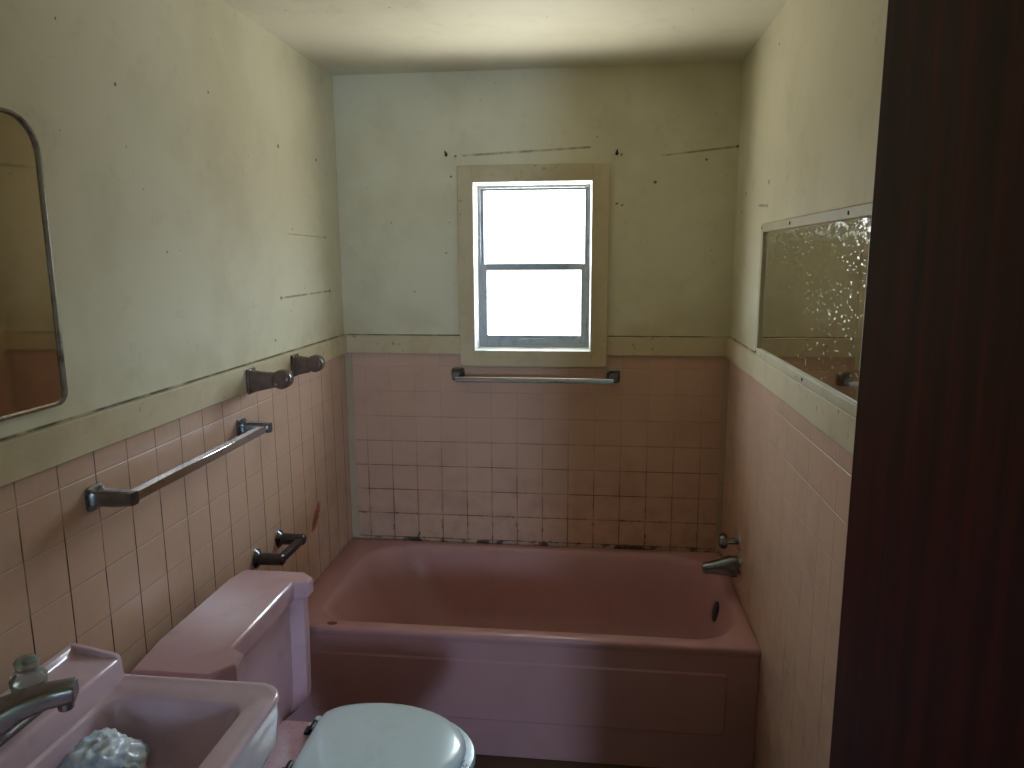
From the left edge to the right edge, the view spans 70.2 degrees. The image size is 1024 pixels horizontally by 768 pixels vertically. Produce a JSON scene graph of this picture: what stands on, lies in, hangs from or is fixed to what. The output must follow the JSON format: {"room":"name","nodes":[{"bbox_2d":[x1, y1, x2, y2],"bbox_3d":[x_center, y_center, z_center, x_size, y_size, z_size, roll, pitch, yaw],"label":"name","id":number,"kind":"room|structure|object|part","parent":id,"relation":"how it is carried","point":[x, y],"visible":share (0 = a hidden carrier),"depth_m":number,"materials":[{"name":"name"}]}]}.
{"room":"bathroom","nodes":[
{"label":"bathroom","id":0,"kind":"room"},
{"bbox_2d":[0,0,352,694],"bbox_3d":[-0.892,0.133,1.631,0.100,2.393,2.942,1,10,7],"label":"wall","id":1,"kind":"structure","parent":0,"point":[188,150],"depth_m":1.75,"materials":[{"name":"tile"}]},
{"bbox_2d":[0,107,67,421],"bbox_3d":[-0.883,-0.188,1.158,0.015,0.528,0.408,1,10,7],"label":"mirror","id":2,"kind":"object","parent":1,"relation":"attached to","point":[33,379],"visible":1,"depth_m":1.29,"materials":[{"name":"mirror"}]},
{"bbox_2d":[0,643,279,767],"bbox_3d":[-0.676,0.768,1.202,0.443,0.441,0.498,1,10,7],"label":"sink","id":3,"kind":"object","parent":1,"relation":"attached to","point":[183,722],"visible":0.91,"depth_m":1.35,"materials":[{"name":"ceramic"}]},
{"bbox_2d":[0,653,78,746],"bbox_3d":[-0.795,0.528,1.174,0.164,0.084,0.228,1,10,7],"label":"sink faucet","id":4,"kind":"object","parent":3,"relation":"on","point":[32,694],"visible":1,"depth_m":1.18,"materials":[{"name":"silver metal"}]},
{"bbox_3d":[-0.836,0.560,1.185,0.064,0.016,0.210,1,10,7],"label":"plate","id":5,"kind":"part","parent":4,"relation":"part of","materials":[{"name":"silver metal"}]},
{"bbox_3d":[-0.839,0.504,1.262,0.056,0.066,0.056,-4,11,-21],"label":"handle","id":6,"kind":"part","parent":4,"relation":"part of","materials":[{"name":"clear plastic"}]},
{"bbox_3d":[-0.792,0.532,1.174,0.166,0.077,0.068,-7,12,-32],"label":"spout","id":7,"kind":"part","parent":4,"relation":"part of","materials":[{"name":"silver metal"}]},
{"bbox_2d":[59,727,148,767],"bbox_3d":[-0.709,0.657,1.260,0.146,0.103,0.152,-5,11,-26],"label":"plastic bag","id":8,"kind":"object","parent":3,"relation":"in","point":[107,747],"visible":1,"depth_m":1.24,"materials":[{"name":"clear plastic"}]},
{"bbox_2d":[26,674,279,767],"bbox_3d":[-0.674,0.711,1.192,0.440,0.203,0.498,1,10,7],"label":"basin","id":9,"kind":"object","parent":3,"relation":"in","point":[183,722],"depth_m":1.35,"materials":[{"name":"ceramic"}]},
{"bbox_2d":[0,335,346,486],"bbox_3d":[-0.840,0.081,1.572,0.014,0.075,2.857,1,10,7],"label":"trim","id":10,"kind":"structure","parent":1,"relation":"attached to","point":[22,456],"depth_m":1.57,"materials":[{"name":"beige wood"}]},
{"bbox_2d":[85,417,271,511],"bbox_3d":[-0.777,0.179,1.797,0.090,0.052,0.680,1,10,7],"label":"towel bar","id":11,"kind":"object","parent":1,"relation":"attached to","point":[97,496],"visible":1,"depth_m":1.61,"materials":[{"name":"silver metal"}]},
{"bbox_3d":[-0.813,0.233,1.490,0.090,0.052,0.052,1,10,7],"label":"post","id":12,"kind":"part","parent":11,"relation":"part of","materials":[{"name":"silver metal"}]},
{"bbox_3d":[-0.741,0.126,2.104,0.090,0.052,0.052,1,10,7],"label":"post","id":13,"kind":"part","parent":11,"relation":"part of","materials":[{"name":"silver metal"}]},
{"bbox_2d":[246,367,293,394],"bbox_3d":[-0.704,-0.008,2.125,0.129,0.074,0.048,1,10,7],"label":"post","id":14,"kind":"object","parent":1,"relation":"attached to","point":[256,380],"visible":1,"depth_m":2.11,"materials":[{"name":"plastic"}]},
{"bbox_3d":[-0.723,-0.008,2.127,0.073,0.068,0.040,1,10,7],"label":"stem","id":15,"kind":"part","parent":14,"relation":"part of","materials":[{"name":"metal"}]},
{"bbox_2d":[271,369,293,388],"bbox_3d":[-0.667,-0.014,2.119,0.056,0.056,0.040,1,10,7],"label":"socket","id":16,"kind":"object","parent":14,"relation":"attached to","point":[283,378],"depth_m":2.10,"materials":[{"name":"metal"}]},
{"bbox_2d":[251,528,306,569],"bbox_3d":[-0.726,0.518,2.291,0.090,0.066,0.226,1,10,7],"label":"toilet paper holder","id":17,"kind":"object","parent":1,"relation":"attached to","point":[295,541],"visible":1,"depth_m":2.25,"materials":[{"name":"silver metal"}]},
{"bbox_3d":[-0.735,0.532,2.212,0.090,0.060,0.060,1,10,7],"label":"post","id":18,"kind":"part","parent":17,"relation":"part of","materials":[{"name":"silver metal"}]},
{"bbox_3d":[-0.717,0.505,2.369,0.090,0.060,0.060,1,10,7],"label":"post","id":19,"kind":"part","parent":17,"relation":"part of","materials":[{"name":"silver metal"}]},
{"bbox_2d":[291,353,324,376],"bbox_3d":[-0.679,-0.062,2.437,0.104,0.074,0.048,1,10,7],"label":"post","id":20,"kind":"object","parent":1,"relation":"attached to","point":[315,363],"visible":0.96,"depth_m":2.42,"materials":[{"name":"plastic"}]},
{"bbox_3d":[-0.694,-0.063,2.439,0.057,0.068,0.040,1,10,7],"label":"stem","id":21,"kind":"part","parent":20,"relation":"part of","materials":[{"name":"metal"}]},
{"bbox_2d":[306,354,324,371],"bbox_3d":[-0.656,-0.069,2.433,0.056,0.056,0.040,1,10,7],"label":"socket","id":22,"kind":"object","parent":20,"relation":"attached to","point":[315,363],"depth_m":2.42,"materials":[{"name":"metal"}]},
{"bbox_2d":[223,0,787,75],"bbox_3d":[-0.088,-0.985,1.342,1.730,0.100,2.942,1,10,7],"label":"ceiling","id":23,"kind":"structure","parent":0,"point":[341,37],"depth_m":2.26,"materials":[{"name":"paint"}]},
{"bbox_2d":[332,61,742,552],"bbox_3d":[0.082,-0.099,2.936,1.530,2.393,0.085,1,10,7],"label":"wall","id":24,"kind":"structure","parent":0,"point":[632,462],"depth_m":2.87,"materials":[{"name":"tile"}]},
{"bbox_2d":[345,353,359,537],"bbox_3d":[-0.667,0.263,3.041,0.030,0.795,0.006,1,10,7],"label":"trim","id":25,"kind":"structure","parent":24,"relation":"attached to","point":[348,357],"depth_m":3.04,"materials":[{"name":"pink tile"}]},
{"bbox_2d":[346,335,459,353],"bbox_3d":[-0.438,-0.160,2.936,0.468,0.072,0.014,1,10,7],"label":"trim","id":26,"kind":"structure","parent":24,"relation":"attached to","point":[415,344],"depth_m":2.93,"materials":[{"name":"beige wood"}]},
{"bbox_2d":[457,163,609,366],"bbox_3d":[0.085,-0.458,2.862,0.579,0.772,0.106,1,10,7],"label":"window","id":27,"kind":"structure","parent":24,"relation":"in","point":[477,348],"depth_m":2.84,"materials":[{"name":"white paint"}]},
{"bbox_3d":[0.087,-0.317,2.912,0.422,0.324,0.015,1,10,7],"label":"sash","id":28,"kind":"part","parent":27,"relation":"part of","materials":[{"name":"glass"}]},
{"bbox_3d":[0.087,-0.611,2.877,0.426,0.321,0.014,1,10,7],"label":"sash","id":29,"kind":"part","parent":27,"relation":"part of","materials":[{"name":"glass"}]},
{"bbox_3d":[0.087,-0.463,2.896,0.440,0.634,0.038,1,10,7],"label":"frame","id":30,"kind":"part","parent":27,"relation":"part of","materials":[{"name":"metal"}]},
{"bbox_2d":[452,367,619,383],"bbox_3d":[0.087,-0.030,2.870,0.672,0.054,0.066,1,10,7],"label":"towel bar","id":31,"kind":"object","parent":24,"relation":"attached to","point":[458,373],"visible":1,"depth_m":2.85,"materials":[{"name":"silver metal"}]},
{"bbox_3d":[-0.220,-0.035,2.908,0.054,0.054,0.060,1,10,7],"label":"post","id":32,"kind":"part","parent":31,"relation":"part of","materials":[{"name":"silver metal"}]},
{"bbox_3d":[0.395,-0.026,2.838,0.054,0.054,0.060,1,10,7],"label":"post","id":33,"kind":"part","parent":31,"relation":"part of","materials":[{"name":"silver metal"}]},
{"bbox_2d":[607,337,726,356],"bbox_3d":[0.596,-0.145,2.818,0.455,0.072,0.014,1,10,7],"label":"trim","id":34,"kind":"structure","parent":24,"relation":"attached to","point":[618,346],"depth_m":2.81,"materials":[{"name":"beige wood"}]},
{"bbox_2d":[715,357,728,551],"bbox_3d":[0.827,0.285,2.870,0.022,0.795,0.006,1,10,7],"label":"trim","id":35,"kind":"structure","parent":24,"relation":"attached to","point":[725,359],"depth_m":2.86,"materials":[{"name":"pink tile"}]},
{"bbox_2d":[474,754,656,767],"bbox_3d":[-0.081,1.381,1.703,1.730,0.100,3.042,1,10,7],"label":"floor","id":36,"kind":"structure","parent":0,"point":[481,761],"depth_m":2.34,"materials":[{"name":"plastic"}]},
{"bbox_2d":[130,570,475,767],"bbox_3d":[-0.430,0.927,1.804,0.690,0.764,0.512,1,10,7],"label":"toilet","id":37,"kind":"object","parent":36,"relation":"on","point":[254,627],"visible":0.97,"depth_m":1.78,"materials":[{"name":"pink ceramic"}]},
{"bbox_3d":[-0.668,0.573,1.770,0.215,0.052,0.512,1,10,7],"label":"tank lid","id":38,"kind":"part","parent":37,"relation":"part of","materials":[{"name":"pink ceramic"}]},
{"bbox_3d":[-0.667,0.769,1.804,0.179,0.349,0.476,1,10,7],"label":"tank","id":39,"kind":"part","parent":37,"relation":"part of","materials":[{"name":"pink ceramic"}]},
{"bbox_3d":[-0.309,0.880,1.769,0.397,0.023,0.336,1,10,7],"label":"seat lid","id":40,"kind":"part","parent":37,"relation":"part of","materials":[{"name":"plastic"}]},
{"bbox_3d":[-0.295,0.903,1.771,0.415,0.021,0.352,1,10,7],"label":"seat","id":41,"kind":"part","parent":37,"relation":"part of","materials":[{"name":"plastic"}]},
{"bbox_2d":[286,538,760,767],"bbox_3d":[0.038,0.941,2.692,1.528,0.428,0.745,1,10,7],"label":"bathtub","id":42,"kind":"object","parent":36,"relation":"on","point":[631,657],"visible":0.89,"depth_m":2.36,"materials":[{"name":"ceramic"}]},
{"bbox_3d":[-0.001,0.985,2.327,1.335,0.210,0.004,1,10,7],"label":"apron panel","id":43,"kind":"part","parent":42,"relation":"part of","materials":[{"name":"ceramic"}]},
{"bbox_2d":[308,538,760,657],"bbox_3d":[0.038,0.904,2.685,1.528,0.352,0.745,1,10,7],"label":"basin","id":44,"kind":"object","parent":42,"relation":"in","point":[378,598],"depth_m":2.90,"materials":[{"name":"ceramic"}]},
{"bbox_3d":[0.726,0.812,2.601,0.021,0.073,0.074,1,10,7],"label":"overflow plate","id":45,"kind":"part","parent":42,"relation":"part of","materials":[{"name":"metal"}]},
{"bbox_2d":[720,0,887,767],"bbox_3d":[0.728,0.157,1.446,0.100,2.393,2.942,1,10,7],"label":"wall","id":46,"kind":"structure","parent":0,"point":[812,82],"depth_m":1.88,"materials":[{"name":"tile"}]},
{"bbox_2d":[702,552,741,576],"bbox_3d":[0.731,0.630,2.548,0.130,0.088,0.080,1,10,7],"label":"tub spout","id":47,"kind":"object","parent":46,"relation":"attached to","point":[730,565],"visible":1,"depth_m":2.53,"materials":[{"name":"silver metal"}]},
{"bbox_2d":[718,532,740,550],"bbox_3d":[0.763,0.553,2.562,0.073,0.068,0.068,1,10,7],"label":"tub valve","id":48,"kind":"object","parent":46,"relation":"attached to","point":[723,540],"visible":1,"depth_m":2.54,"materials":[{"name":"silver metal"}]},
{"bbox_3d":[0.743,0.552,2.564,0.033,0.054,0.056,1,10,7],"label":"knob","id":49,"kind":"part","parent":48,"relation":"part of","materials":[{"name":"silver metal"}]},
{"bbox_3d":[0.770,0.553,2.561,0.030,0.024,0.024,1,10,7],"label":"stem","id":50,"kind":"part","parent":48,"relation":"part of","materials":[{"name":"silver metal"}]},
{"bbox_2d":[726,338,855,454],"bbox_3d":[0.666,0.103,1.400,0.014,0.075,2.857,1,10,7],"label":"trim","id":51,"kind":"structure","parent":46,"relation":"attached to","point":[837,424],"depth_m":1.78,"materials":[{"name":"beige wood"}]},
{"bbox_2d":[755,202,872,417],"bbox_3d":[0.703,-0.193,1.702,0.018,0.404,1.118,1,10,7],"label":"framed mirror","id":52,"kind":"object","parent":46,"relation":"attached to","point":[813,267],"visible":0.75,"depth_m":1.66,"materials":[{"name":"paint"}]},
{"bbox_3d":[0.766,-0.286,2.236,0.016,0.352,0.026,1,10,7],"label":"frame rail","id":53,"kind":"part","parent":52,"relation":"part of","materials":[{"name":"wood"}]},
{"bbox_3d":[0.705,-0.007,1.734,0.016,0.026,1.118,1,10,7],"label":"frame rail","id":54,"kind":"part","parent":52,"relation":"part of","materials":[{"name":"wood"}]},
{"bbox_3d":[0.703,-0.379,1.669,0.016,0.026,1.118,1,10,7],"label":"frame rail","id":55,"kind":"part","parent":52,"relation":"part of","materials":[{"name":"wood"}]},
{"bbox_2d":[829,0,1023,767],"bbox_3d":[0.457,0.515,0.445,0.163,2.008,0.762,-3,10,-15],"label":"door","id":56,"kind":"structure","parent":46,"relation":"in","point":[930,669],"depth_m":0.62,"materials":[{"name":"brown wood"}]}
]}

